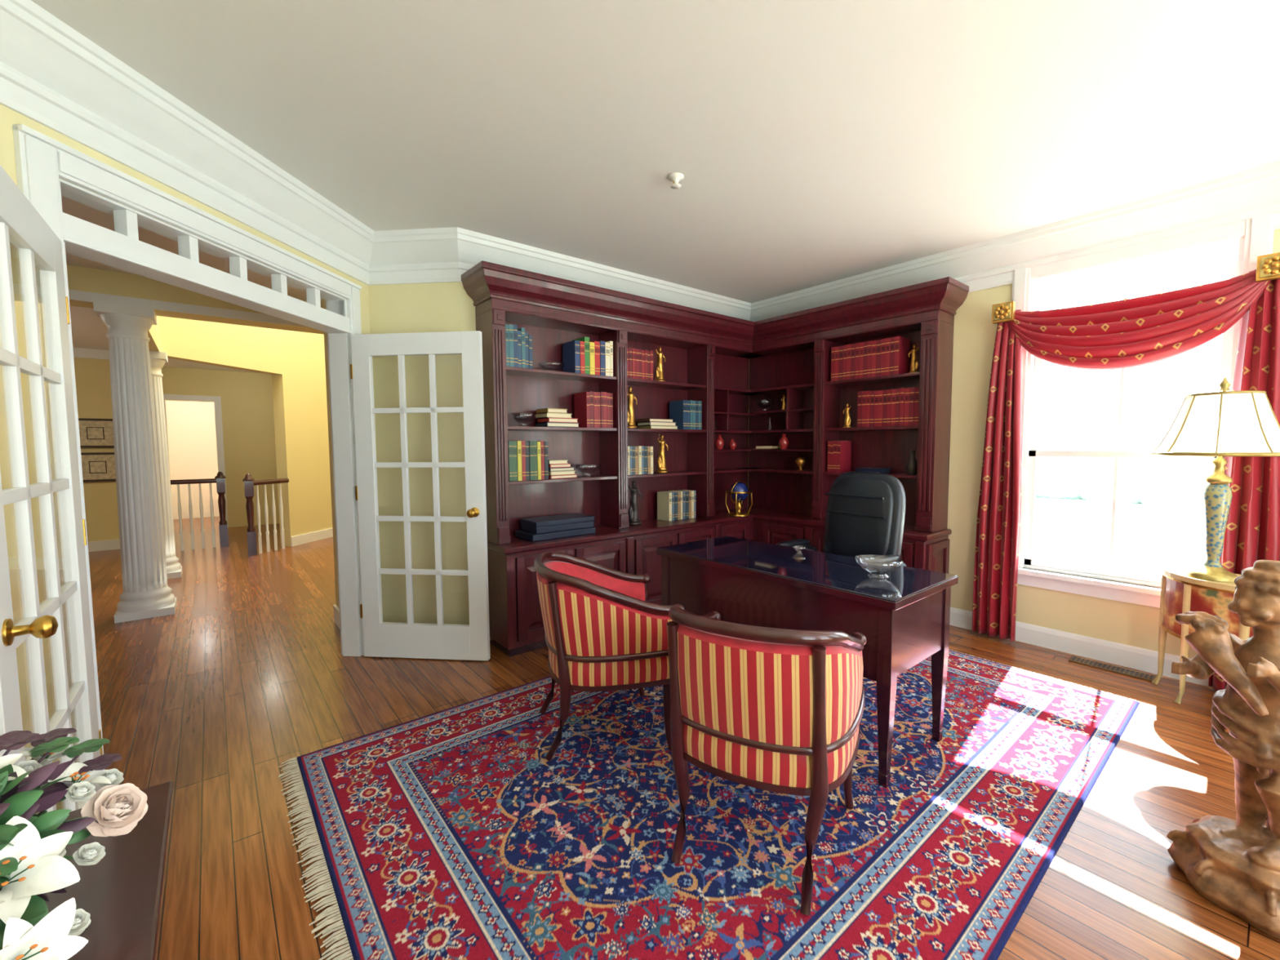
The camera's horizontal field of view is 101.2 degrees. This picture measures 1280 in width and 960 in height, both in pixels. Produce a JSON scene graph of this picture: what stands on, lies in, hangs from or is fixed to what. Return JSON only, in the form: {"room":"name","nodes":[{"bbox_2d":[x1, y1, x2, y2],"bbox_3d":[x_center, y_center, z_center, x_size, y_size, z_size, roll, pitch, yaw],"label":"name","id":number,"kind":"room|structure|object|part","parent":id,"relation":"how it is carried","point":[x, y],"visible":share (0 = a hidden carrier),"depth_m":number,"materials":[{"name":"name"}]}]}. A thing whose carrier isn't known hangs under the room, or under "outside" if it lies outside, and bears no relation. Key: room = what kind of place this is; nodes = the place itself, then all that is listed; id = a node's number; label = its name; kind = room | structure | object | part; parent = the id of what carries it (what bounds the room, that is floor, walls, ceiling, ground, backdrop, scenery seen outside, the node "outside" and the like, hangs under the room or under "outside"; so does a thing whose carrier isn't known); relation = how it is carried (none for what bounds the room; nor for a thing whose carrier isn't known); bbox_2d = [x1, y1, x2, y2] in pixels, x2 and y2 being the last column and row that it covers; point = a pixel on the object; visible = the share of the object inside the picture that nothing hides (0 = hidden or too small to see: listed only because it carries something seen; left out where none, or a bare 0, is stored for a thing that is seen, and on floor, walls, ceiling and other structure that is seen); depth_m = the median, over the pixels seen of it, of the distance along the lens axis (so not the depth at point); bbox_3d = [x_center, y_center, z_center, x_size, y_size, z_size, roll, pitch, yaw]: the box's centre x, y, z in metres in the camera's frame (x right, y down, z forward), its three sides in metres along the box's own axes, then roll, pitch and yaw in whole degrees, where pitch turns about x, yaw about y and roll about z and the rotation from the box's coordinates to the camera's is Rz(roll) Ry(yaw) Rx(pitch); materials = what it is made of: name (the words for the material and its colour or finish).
{"room":"home office","nodes":[
{"label":"home office","id":0,"kind":"room"},
{"bbox_2d":[73,357,119,542],"bbox_3d":[-8.854,-0.277,5.491,5.250,2.620,0.120,-3,5,-39],"label":"wall","id":1,"kind":"structure","parent":0,"point":[92,376],"depth_m":6.86,"materials":[{"name":"paint"}]},
{"bbox_2d":[78,417,114,448],"bbox_3d":[-7.060,-0.606,6.823,0.400,0.380,0.030,-3,5,-39],"label":"framed print","id":2,"kind":"object","parent":1,"relation":"attached to","point":[93,433],"visible":0.64,"depth_m":6.82,"materials":[{"name":"paper"}]},
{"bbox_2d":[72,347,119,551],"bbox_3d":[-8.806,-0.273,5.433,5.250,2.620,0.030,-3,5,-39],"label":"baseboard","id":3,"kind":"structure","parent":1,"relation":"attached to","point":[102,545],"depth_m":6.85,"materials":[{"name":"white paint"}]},
{"bbox_2d":[80,452,115,482],"bbox_3d":[-7.058,-0.167,6.852,0.400,0.380,0.030,-3,5,-39],"label":"framed print","id":4,"kind":"object","parent":1,"relation":"attached to","point":[96,466],"visible":0.64,"depth_m":6.85,"materials":[{"name":"paper"}]},
{"bbox_2d":[147,315,160,351],"bbox_3d":[-4.619,-2.804,4.729,0.240,3.090,1.580,-3,5,-39],"label":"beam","id":5,"kind":"structure","parent":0,"point":[153,334],"depth_m":5.02,"materials":[{"name":"yellow paint"}]},
{"bbox_2d":[69,306,258,373],"bbox_3d":[-7.310,-1.708,6.383,8.900,0.100,7.520,-3,5,-39],"label":"ceiling","id":6,"kind":"structure","parent":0,"point":[89,331],"depth_m":5.98,"materials":[{"name":"paint"}]},
{"bbox_2d":[0,104,370,814],"bbox_3d":[-1.990,-0.120,2.015,0.120,2.680,3.055,0,4,6],"label":"wall","id":7,"kind":"structure","parent":0,"point":[8,117],"depth_m":1.69,"materials":[{"name":"paint"}]},
{"bbox_2d":[0,164,102,812],"bbox_3d":[-1.657,0.238,1.445,0.190,2.020,0.908,-3,5,-39],"label":"door","id":8,"kind":"structure","parent":7,"relation":"in","point":[21,225],"depth_m":1.49,"materials":[{"name":"white paint"}]},
{"bbox_2d":[12,124,364,770],"bbox_3d":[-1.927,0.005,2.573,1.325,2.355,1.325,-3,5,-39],"label":"door frame","id":9,"kind":"structure","parent":7,"relation":"attached to","point":[41,160],"depth_m":2.24,"materials":[{"name":"white wood"}]},
{"bbox_2d":[350,330,490,661],"bbox_3d":[-1.355,0.114,3.294,0.828,2.020,0.190,0,4,11],"label":"door","id":10,"kind":"structure","parent":7,"relation":"in","point":[471,642],"depth_m":3.25,"materials":[{"name":"white paint"}]},
{"bbox_2d":[0,0,1279,321],"bbox_3d":[0.463,-1.313,1.632,5.500,0.280,5.660,-3,5,-39],"label":"trim","id":11,"kind":"structure","parent":7,"relation":"attached to","point":[52,75],"depth_m":2.78,"materials":[{"name":"white wood"}]},
{"bbox_3d":[0.463,-1.313,1.632,5.500,0.280,5.660,-3,5,-39],"label":"crown","id":12,"kind":"part","parent":11,"relation":"part of","materials":[{"name":"white paint"}]},
{"bbox_2d":[165,400,219,519],"bbox_3d":[-9.432,-0.530,9.389,9.300,2.620,0.100,-3,5,-39],"label":"wall","id":13,"kind":"structure","parent":0,"point":[191,425],"depth_m":10.05,"materials":[{"name":"paint"}]},
{"bbox_2d":[66,264,324,334],"bbox_3d":[-4.771,-2.777,3.429,9.200,2.970,0.270,-3,5,-39],"label":"header","id":14,"kind":"object","parent":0,"point":[86,286],"depth_m":4.15,"materials":[{"name":"yellow paint"}]},
{"bbox_2d":[161,366,279,527],"bbox_3d":[-6.314,-0.548,9.366,3.600,2.620,0.120,-3,5,-39],"label":"wall","id":15,"kind":"structure","parent":0,"point":[246,397],"depth_m":8.92,"materials":[{"name":"paint"}]},
{"bbox_2d":[163,394,228,528],"bbox_3d":[-7.236,-0.272,8.537,0.780,2.190,0.020,-3,5,-39],"label":"trim","id":16,"kind":"structure","parent":15,"relation":"attached to","point":[217,400],"depth_m":8.70,"materials":[{"name":"white paint"}]},
{"bbox_2d":[158,315,282,374],"bbox_3d":[-4.964,-2.889,6.059,1.367,3.090,1.259,-3,5,-39],"label":"wall","id":17,"kind":"structure","parent":0,"point":[240,347],"depth_m":6.15,"materials":[{"name":"yellow paint"}]},
{"bbox_2d":[271,329,332,546],"bbox_3d":[-4.612,-1.890,8.426,0.160,5.400,2.945,0,4,8],"label":"wall","id":18,"kind":"structure","parent":0,"point":[299,393],"depth_m":7.33,"materials":[{"name":"yellow paint"}]},
{"bbox_2d":[290,528,333,546],"bbox_3d":[-4.520,0.745,8.514,0.016,0.130,2.800,0,4,8],"label":"baseboard","id":19,"kind":"structure","parent":18,"relation":"attached to","point":[327,533],"depth_m":7.47,"materials":[{"name":"white paint"}]},
{"bbox_2d":[322,288,370,608],"bbox_3d":[-1.206,-0.292,4.546,2.500,2.680,0.540,-3,5,-39],"label":"wall","id":20,"kind":"structure","parent":0,"point":[323,300],"depth_m":3.92,"materials":[{"name":"paint"}]},
{"bbox_2d":[333,604,340,629],"bbox_3d":[-2.098,1.032,3.919,0.236,0.130,0.536,-3,5,-39],"label":"baseboard","id":21,"kind":"structure","parent":20,"relation":"attached to","point":[336,611],"depth_m":3.95,"materials":[{"name":"white paint"}]},
{"bbox_2d":[368,281,469,624],"bbox_3d":[-1.462,-0.225,3.554,0.622,2.680,0.120,0,4,6],"label":"wall","id":22,"kind":"structure","parent":0,"point":[433,307],"depth_m":3.50,"materials":[{"name":"paint"}]},
{"bbox_2d":[459,281,475,622],"bbox_3d":[-0.083,-0.292,4.437,2.900,2.680,0.150,-3,5,-39],"label":"wall","id":23,"kind":"structure","parent":0,"point":[468,315],"depth_m":3.44,"materials":[{"name":"paint"}]},
{"bbox_2d":[31,0,1279,302],"bbox_3d":[-1.959,-1.446,0.831,10.550,0.120,7.900,-3,5,-39],"label":"ceiling","id":24,"kind":"structure","parent":0,"point":[813,143],"depth_m":2.11,"materials":[{"name":"paint"}]},
{"bbox_2d":[667,172,684,189],"bbox_3d":[0.180,-1.491,2.632,0.080,0.051,0.080,-3,5,-39],"label":"sprinkler","id":25,"kind":"object","parent":24,"relation":"attached to","point":[676,177],"depth_m":2.62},
{"bbox_2d":[88,515,1279,959],"bbox_3d":[-4.316,1.162,3.912,10.550,0.100,15.400,-3,5,-39],"label":"floor","id":26,"kind":"structure","parent":0,"point":[249,675],"depth_m":2.38,"materials":[{"name":"brown wood"}]},
{"bbox_2d":[32,781,173,959],"bbox_3d":[-0.854,0.960,0.264,0.922,0.740,1.100,-3,5,-39],"label":"table","id":27,"kind":"object","parent":26,"relation":"on","point":[122,893],"visible":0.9,"depth_m":0.72,"materials":[{"name":"brown wood"}]},
{"bbox_2d":[0,727,147,959],"bbox_3d":[-0.765,0.443,0.616,0.308,0.243,0.329,-1,4,-12],"label":"flower arrangement","id":28,"kind":"object","parent":27,"relation":"on","point":[34,863],"visible":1,"depth_m":0.61,"materials":[{"name":"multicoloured plant"}]},
{"bbox_2d":[93,301,177,623],"bbox_3d":[-4.019,-0.127,4.206,0.348,2.430,0.348,-3,5,-39],"label":"fluted column","id":29,"kind":"structure","parent":26,"relation":"on","point":[146,593],"depth_m":4.12,"materials":[{"name":"white paint"}]},
{"bbox_2d":[149,351,182,578],"bbox_3d":[-5.006,-0.140,5.415,0.330,2.310,0.330,-3,5,-39],"label":"fluted column","id":30,"kind":"structure","parent":26,"relation":"on","point":[157,359],"depth_m":5.41,"materials":[{"name":"white paint"}]},
{"bbox_2d":[170,471,228,551],"bbox_3d":[-5.906,0.410,6.963,0.710,1.020,0.120,-3,5,-39],"label":"stair railing","id":31,"kind":"object","parent":26,"relation":"on","point":[219,479],"visible":0.83,"depth_m":7.05,"materials":[{"name":"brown wood"}]},
{"bbox_2d":[242,473,288,555],"bbox_3d":[-4.774,0.415,6.771,0.125,1.020,0.605,1,4,17],"label":"stair railing","id":32,"kind":"object","parent":26,"relation":"on","point":[249,482],"visible":1,"depth_m":6.64,"materials":[{"name":"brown wood"}]},
{"bbox_2d":[278,649,1140,959],"bbox_3d":[0.524,1.171,2.473,3.515,0.005,2.229,-3,5,-39],"label":"rug","id":33,"kind":"object","parent":26,"relation":"on","point":[451,833],"visible":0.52,"depth_m":1.80,"materials":[{"name":"fabric"}]},
{"bbox_2d":[533,551,684,760],"bbox_3d":[-0.169,0.761,2.460,0.627,0.814,0.626,-1,4,-14],"label":"armchair","id":34,"kind":"object","parent":33,"relation":"on","point":[602,633],"visible":0.86,"depth_m":2.18,"materials":[{"name":"red fabric"}]},
{"bbox_2d":[666,606,866,915],"bbox_3d":[0.417,0.801,1.799,0.626,0.814,0.627,2,4,28],"label":"armchair","id":35,"kind":"object","parent":33,"relation":"on","point":[772,709],"visible":1,"depth_m":1.53,"materials":[{"name":"red fabric"}]},
{"bbox_2d":[656,536,958,788],"bbox_3d":[0.747,0.773,2.665,0.590,0.749,1.340,-3,5,-39],"label":"writing desk","id":36,"kind":"object","parent":33,"relation":"on","point":[903,615],"visible":0.83,"depth_m":2.31,"materials":[{"name":"brown wood"}]},
{"bbox_2d":[855,554,902,575],"bbox_3d":[1.041,0.382,2.300,0.196,0.075,0.191,-3,5,-39],"label":"crystal bowl","id":37,"kind":"object","parent":36,"relation":"on","point":[897,564],"visible":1,"depth_m":2.28,"materials":[{"name":"clear glass"}]},
{"bbox_2d":[776,471,906,566],"bbox_3d":[1.158,0.539,3.100,0.669,1.154,0.678,-3,5,-33],"label":"office chair","id":38,"kind":"object","parent":33,"relation":"on","point":[865,512],"visible":0.38,"depth_m":3.13,"materials":[{"name":"black leather"}]},
{"bbox_2d":[461,260,968,657],"bbox_3d":[0.589,-0.122,3.628,2.893,2.440,1.963,-3,5,-39],"label":"built-in bookcase","id":39,"kind":"object","parent":26,"relation":"on","point":[707,354],"visible":0.77,"depth_m":4.02,"materials":[{"name":"brown wood"}]},
{"bbox_2d":[505,324,533,368],"bbox_3d":[-0.845,-0.876,3.504,0.195,0.277,0.178,-3,5,-39],"label":"books","id":40,"kind":"object","parent":39,"relation":"in","point":[518,343],"visible":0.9,"depth_m":3.44,"materials":[{"name":"blue paper"}]},
{"bbox_2d":[511,412,537,426],"bbox_3d":[-0.786,-0.406,3.563,0.175,0.090,0.171,-3,5,-39],"label":"crystal bowl","id":41,"kind":"object","parent":39,"relation":"in","point":[512,415],"visible":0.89,"depth_m":3.56,"materials":[{"name":"clear glass"}]},
{"bbox_2d":[507,440,548,481],"bbox_3d":[-0.797,-0.134,3.589,0.288,0.263,0.178,-3,5,-39],"label":"books","id":42,"kind":"object","parent":39,"relation":"in","point":[527,460],"visible":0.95,"depth_m":3.52,"materials":[{"name":"paper"}]},
{"bbox_2d":[537,361,564,370],"bbox_3d":[-0.618,-0.781,3.678,0.185,0.060,0.181,-3,5,-39],"label":"crystal bowl","id":43,"kind":"object","parent":39,"relation":"in","point":[548,362],"visible":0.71,"depth_m":3.69,"materials":[{"name":"clear glass"}]},
{"bbox_2d":[515,512,595,541],"bbox_3d":[-0.591,0.327,3.715,0.505,0.124,0.260,-3,5,-39],"label":"book","id":44,"kind":"object","parent":39,"relation":"on","point":[561,526],"visible":1,"depth_m":3.62,"materials":[{"name":"blue paper"}]},
{"bbox_2d":[535,408,579,426],"bbox_3d":[-0.586,-0.438,3.738,0.260,0.127,0.160,-3,5,-39],"label":"books","id":45,"kind":"object","parent":39,"relation":"in","point":[546,417],"visible":0.88,"depth_m":3.66,"materials":[{"name":"beige paper"}]},
{"bbox_2d":[548,459,577,479],"bbox_3d":[-0.586,-0.079,3.760,0.228,0.129,0.160,-3,5,-39],"label":"books","id":46,"kind":"object","parent":39,"relation":"in","point":[557,468],"visible":0.71,"depth_m":3.69,"materials":[{"name":"beige paper"}]},
{"bbox_2d":[573,463,600,476],"bbox_3d":[-0.389,-0.071,3.909,0.206,0.090,0.201,-3,5,-39],"label":"crystal bowl","id":47,"kind":"object","parent":39,"relation":"in","point":[598,464],"visible":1,"depth_m":3.91,"materials":[{"name":"clear glass"}]},
{"bbox_2d":[562,337,613,376],"bbox_3d":[-0.383,-0.898,3.881,0.328,0.265,0.176,-3,5,-39],"label":"books","id":48,"kind":"object","parent":39,"relation":"in","point":[580,355],"visible":0.98,"depth_m":3.80,"materials":[{"name":"multicoloured paper"}]},
{"bbox_2d":[573,391,613,427],"bbox_3d":[-0.346,-0.521,3.935,0.238,0.264,0.176,-3,5,-39],"label":"books","id":49,"kind":"object","parent":39,"relation":"in","point":[592,409],"visible":0.97,"depth_m":3.86,"materials":[{"name":"red paper"}]},
{"bbox_2d":[626,386,637,428],"bbox_3d":[-0.076,-0.568,4.122,0.106,0.329,0.107,1,4,17],"label":"figurine","id":50,"kind":"object","parent":39,"relation":"in","point":[631,419],"visible":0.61,"depth_m":4.10,"materials":[{"name":"gold metal"}]},
{"bbox_2d":[628,480,641,524],"bbox_3d":[-0.048,0.179,4.190,0.113,0.348,0.113,1,4,18],"label":"figurine","id":51,"kind":"object","parent":39,"relation":"in","point":[633,518],"visible":0.93,"depth_m":4.17,"materials":[{"name":"brown metal"}]},
{"bbox_2d":[626,347,653,380],"bbox_3d":[-0.055,-0.902,4.149,0.276,0.234,0.175,-3,5,-39],"label":"books","id":52,"kind":"object","parent":39,"relation":"in","point":[639,362],"visible":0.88,"depth_m":4.08,"materials":[{"name":"red paper"}]},
{"bbox_2d":[627,445,653,475],"bbox_3d":[-0.051,-0.159,4.197,0.273,0.223,0.178,-3,5,-39],"label":"books","id":53,"kind":"object","parent":39,"relation":"in","point":[640,458],"visible":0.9,"depth_m":4.13,"materials":[{"name":"paper"}]},
{"bbox_2d":[636,417,678,429],"bbox_3d":[0.145,-0.460,4.335,0.312,0.083,0.160,-3,5,-39],"label":"books","id":54,"kind":"object","parent":39,"relation":"in","point":[649,423],"visible":0.94,"depth_m":4.26,"materials":[{"name":"beige paper"}]},
{"bbox_2d":[655,346,665,381],"bbox_3d":[0.162,-0.943,4.294,0.094,0.290,0.094,1,4,15],"label":"figurine","id":55,"kind":"object","parent":39,"relation":"in","point":[659,371],"visible":0.88,"depth_m":4.27,"materials":[{"name":"gold metal"}]},
{"bbox_2d":[655,434,668,472],"bbox_3d":[0.182,-0.220,4.354,0.103,0.319,0.103,1,4,17],"label":"figurine","id":56,"kind":"object","parent":39,"relation":"in","point":[661,460],"visible":1,"depth_m":4.33,"materials":[{"name":"gold metal"}]},
{"bbox_2d":[657,489,696,521],"bbox_3d":[0.316,0.212,4.507,0.318,0.239,0.158,-3,5,-39],"label":"books","id":57,"kind":"object","parent":39,"relation":"in","point":[678,504],"visible":1,"depth_m":4.43,"materials":[{"name":"paper"}]},
{"bbox_2d":[669,400,702,429],"bbox_3d":[0.393,-0.557,4.538,0.228,0.248,0.178,-3,5,-39],"label":"books","id":58,"kind":"object","parent":39,"relation":"in","point":[686,414],"visible":0.96,"depth_m":4.47,"materials":[{"name":"blue paper"}]},
{"bbox_2d":[714,434,724,449],"bbox_3d":[0.723,-0.345,4.790,0.090,0.138,0.090,-3,5,-39],"label":"vase","id":59,"kind":"object","parent":39,"relation":"in","point":[719,442],"visible":1,"depth_m":4.76,"materials":[{"name":"red ceramic"}]},
{"bbox_2d":[728,439,737,449],"bbox_3d":[0.863,-0.333,4.905,0.081,0.097,0.081,-3,5,-39],"label":"vase","id":60,"kind":"object","parent":39,"relation":"on","point":[732,444],"visible":1,"depth_m":4.88,"materials":[{"name":"red ceramic"}]},
{"bbox_2d":[724,480,752,515],"bbox_3d":[0.887,0.155,4.722,0.236,0.317,0.236,-3,5,-39],"label":"desk globe","id":61,"kind":"object","parent":39,"relation":"on","point":[739,491],"visible":1,"depth_m":4.67,"materials":[{"name":"gold metal"}]},
{"bbox_2d":[755,445,780,448],"bbox_3d":[1.208,-0.306,4.912,0.160,0.027,0.200,-3,5,-39],"label":"books","id":62,"kind":"object","parent":39,"relation":"in","point":[757,446],"visible":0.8,"depth_m":4.84,"materials":[{"name":"beige paper"}]},
{"bbox_2d":[767,417,771,430],"bbox_3d":[1.189,-0.516,4.825,0.038,0.116,0.038,-1,4,-8],"label":"figurine","id":63,"kind":"object","parent":39,"relation":"in","point":[769,420],"visible":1,"depth_m":4.82,"materials":[{"name":"brown metal"}]},
{"bbox_2d":[778,434,788,448],"bbox_3d":[1.292,-0.344,4.726,0.090,0.138,0.090,-3,5,-39],"label":"vase","id":64,"kind":"object","parent":39,"relation":"in","point":[784,442],"visible":1,"depth_m":4.70,"materials":[{"name":"red ceramic"}]},
{"bbox_2d":[781,394,786,409],"bbox_3d":[1.282,-0.693,4.697,0.044,0.135,0.044,-1,4,-6],"label":"figurine","id":65,"kind":"object","parent":39,"relation":"in","point":[784,405],"visible":0.94,"depth_m":4.69,"materials":[{"name":"brown metal"}]},
{"bbox_2d":[795,457,806,471],"bbox_3d":[1.409,-0.143,4.614,0.100,0.120,0.100,-3,5,-39],"label":"vase","id":66,"kind":"object","parent":39,"relation":"on","point":[800,461],"visible":1,"depth_m":4.59,"materials":[{"name":"brown metal"}]},
{"bbox_2d":[826,440,851,472],"bbox_3d":[1.657,-0.198,4.373,0.177,0.256,0.118,-3,5,-39],"label":"books","id":67,"kind":"object","parent":39,"relation":"in","point":[839,452],"visible":1,"depth_m":4.32,"materials":[{"name":"red paper"}]},
{"bbox_2d":[843,403,851,427],"bbox_3d":[1.669,-0.518,4.235,0.063,0.193,0.063,-1,4,-8],"label":"figurine","id":68,"kind":"object","parent":39,"relation":"in","point":[847,420],"visible":1,"depth_m":4.22,"materials":[{"name":"gold metal"}]},
{"bbox_2d":[831,336,910,381],"bbox_3d":[1.801,-0.936,4.143,0.176,0.280,0.548,-3,5,-39],"label":"books","id":69,"kind":"object","parent":39,"relation":"in","point":[888,356],"visible":0.98,"depth_m":4.04,"materials":[{"name":"red paper"}]},
{"bbox_2d":[854,466,891,473],"bbox_3d":[1.839,-0.075,4.155,0.170,0.039,0.220,-3,5,-39],"label":"case","id":70,"kind":"object","parent":39,"relation":"on","point":[883,470],"visible":0.87,"depth_m":4.10,"materials":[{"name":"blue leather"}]},
{"bbox_2d":[857,386,919,427],"bbox_3d":[1.926,-0.548,4.019,0.178,0.279,0.462,-3,5,-39],"label":"books","id":71,"kind":"object","parent":39,"relation":"in","point":[898,406],"visible":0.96,"depth_m":3.96,"materials":[{"name":"red paper"}]},
{"bbox_2d":[906,450,917,475],"bbox_3d":[2.019,-0.130,3.898,0.090,0.180,0.090,-3,5,-39],"label":"vase","id":72,"kind":"object","parent":39,"relation":"on","point":[912,464],"visible":0.94,"depth_m":3.88,"materials":[{"name":"ceramic"}]},
{"bbox_2d":[908,343,919,373],"bbox_3d":[2.008,-0.887,3.856,0.069,0.214,0.070,-1,4,-10],"label":"figurine","id":73,"kind":"object","parent":39,"relation":"in","point":[914,365],"visible":0.87,"depth_m":3.84,"materials":[{"name":"brown metal"}]},
{"bbox_2d":[1068,655,1155,681],"bbox_3d":[2.793,1.115,3.119,0.100,0.008,0.380,-3,5,-39],"label":"floor vent","id":74,"kind":"object","parent":26,"relation":"in","point":[1117,669],"visible":0.98,"depth_m":3.11,"materials":[{"name":"metal"}]},
{"bbox_2d":[1151,564,1253,703],"bbox_3d":[2.963,0.825,2.581,0.371,0.663,0.658,-3,5,-39],"label":"side table","id":75,"kind":"object","parent":26,"relation":"on","point":[1180,593],"visible":0.56,"depth_m":2.68,"materials":[{"name":"wood"},{"name":"cream gold paint"}]},
{"bbox_2d":[1150,377,1279,582],"bbox_3d":[2.863,-0.005,2.603,0.479,0.990,0.479,-1,4,-17],"label":"table lamp","id":76,"kind":"object","parent":75,"relation":"on","point":[1220,424],"visible":0.99,"depth_m":2.53,"materials":[{"name":"white fabric"}]},
{"bbox_2d":[1166,560,1279,938],"bbox_3d":[1.821,0.730,1.515,0.403,1.005,0.375,-2,4,-21],"label":"statue","id":77,"kind":"object","parent":26,"relation":"on","point":[1234,865],"visible":1,"depth_m":1.50,"materials":[{"name":"brown metal"}]},
{"bbox_2d":[747,229,1279,658],"bbox_3d":[2.749,-0.240,3.383,0.150,2.680,5.370,-3,5,-39],"label":"wall","id":78,"kind":"structure","parent":0,"point":[1137,625],"depth_m":3.68,"materials":[{"name":"paint"}]},
{"bbox_2d":[972,309,1022,641],"bbox_3d":[2.421,-0.018,3.545,0.096,2.181,0.260,-3,5,-39],"label":"panel","id":79,"kind":"object","parent":78,"relation":"hanging from","point":[999,506],"visible":0.98,"depth_m":3.53,"materials":[{"name":"red fabric"}]},
{"bbox_2d":[991,301,1015,324],"bbox_3d":[2.399,-1.095,3.458,0.157,0.120,0.120,-3,5,-39],"label":"curtain bracket","id":80,"kind":"object","parent":78,"relation":"attached to","point":[1002,312],"visible":1,"depth_m":3.41,"materials":[{"name":"gold metal"}]},
{"bbox_2d":[949,607,1212,687],"bbox_3d":[3.338,1.084,2.625,0.018,0.130,3.330,-3,5,-39],"label":"baseboard","id":81,"kind":"structure","parent":78,"relation":"attached to","point":[1112,652],"depth_m":3.27,"materials":[{"name":"white paint"}]},
{"bbox_2d":[1011,213,1275,608],"bbox_3d":[2.881,-0.332,3.167,0.210,2.110,1.180,-3,5,-39],"label":"window","id":82,"kind":"structure","parent":78,"relation":"in","point":[1258,240],"depth_m":3.29,"materials":[{"name":"white paint"}]},
{"bbox_2d":[1208,269,1279,691],"bbox_3d":[3.172,0.038,2.631,0.100,2.184,0.370,-3,5,-39],"label":"panel","id":83,"kind":"object","parent":78,"relation":"hanging from","point":[1252,531],"visible":0.43,"depth_m":2.67,"materials":[{"name":"red fabric"}]},
{"bbox_2d":[1006,270,1271,369],"bbox_3d":[2.742,-0.865,3.022,0.089,0.447,1.138,-3,5,-39],"label":"swag","id":84,"kind":"object","parent":83,"relation":"hanging from","point":[1144,330],"visible":0.91,"depth_m":2.95,"materials":[{"name":"red fabric"}]},
{"bbox_2d":[1255,252,1279,282],"bbox_3d":[3.118,-1.041,2.581,0.157,0.120,0.120,-3,5,-39],"label":"curtain bracket","id":85,"kind":"object","parent":78,"relation":"attached to","point":[1268,266],"visible":1,"depth_m":2.56,"materials":[{"name":"gold metal"}]},
{"label":"outside","id":86,"kind":"structure","parent":0,"visible":0},
{"bbox_2d":[1032,497,1206,576],"bbox_3d":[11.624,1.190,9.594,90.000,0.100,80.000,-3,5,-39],"label":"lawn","id":87,"kind":"structure","parent":86,"point":[1076,531],"depth_m":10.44,"materials":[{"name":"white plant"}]},
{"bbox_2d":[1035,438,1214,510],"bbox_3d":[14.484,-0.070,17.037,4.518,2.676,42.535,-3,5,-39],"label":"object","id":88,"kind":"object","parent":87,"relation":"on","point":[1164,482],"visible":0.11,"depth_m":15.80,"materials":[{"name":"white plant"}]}
]}

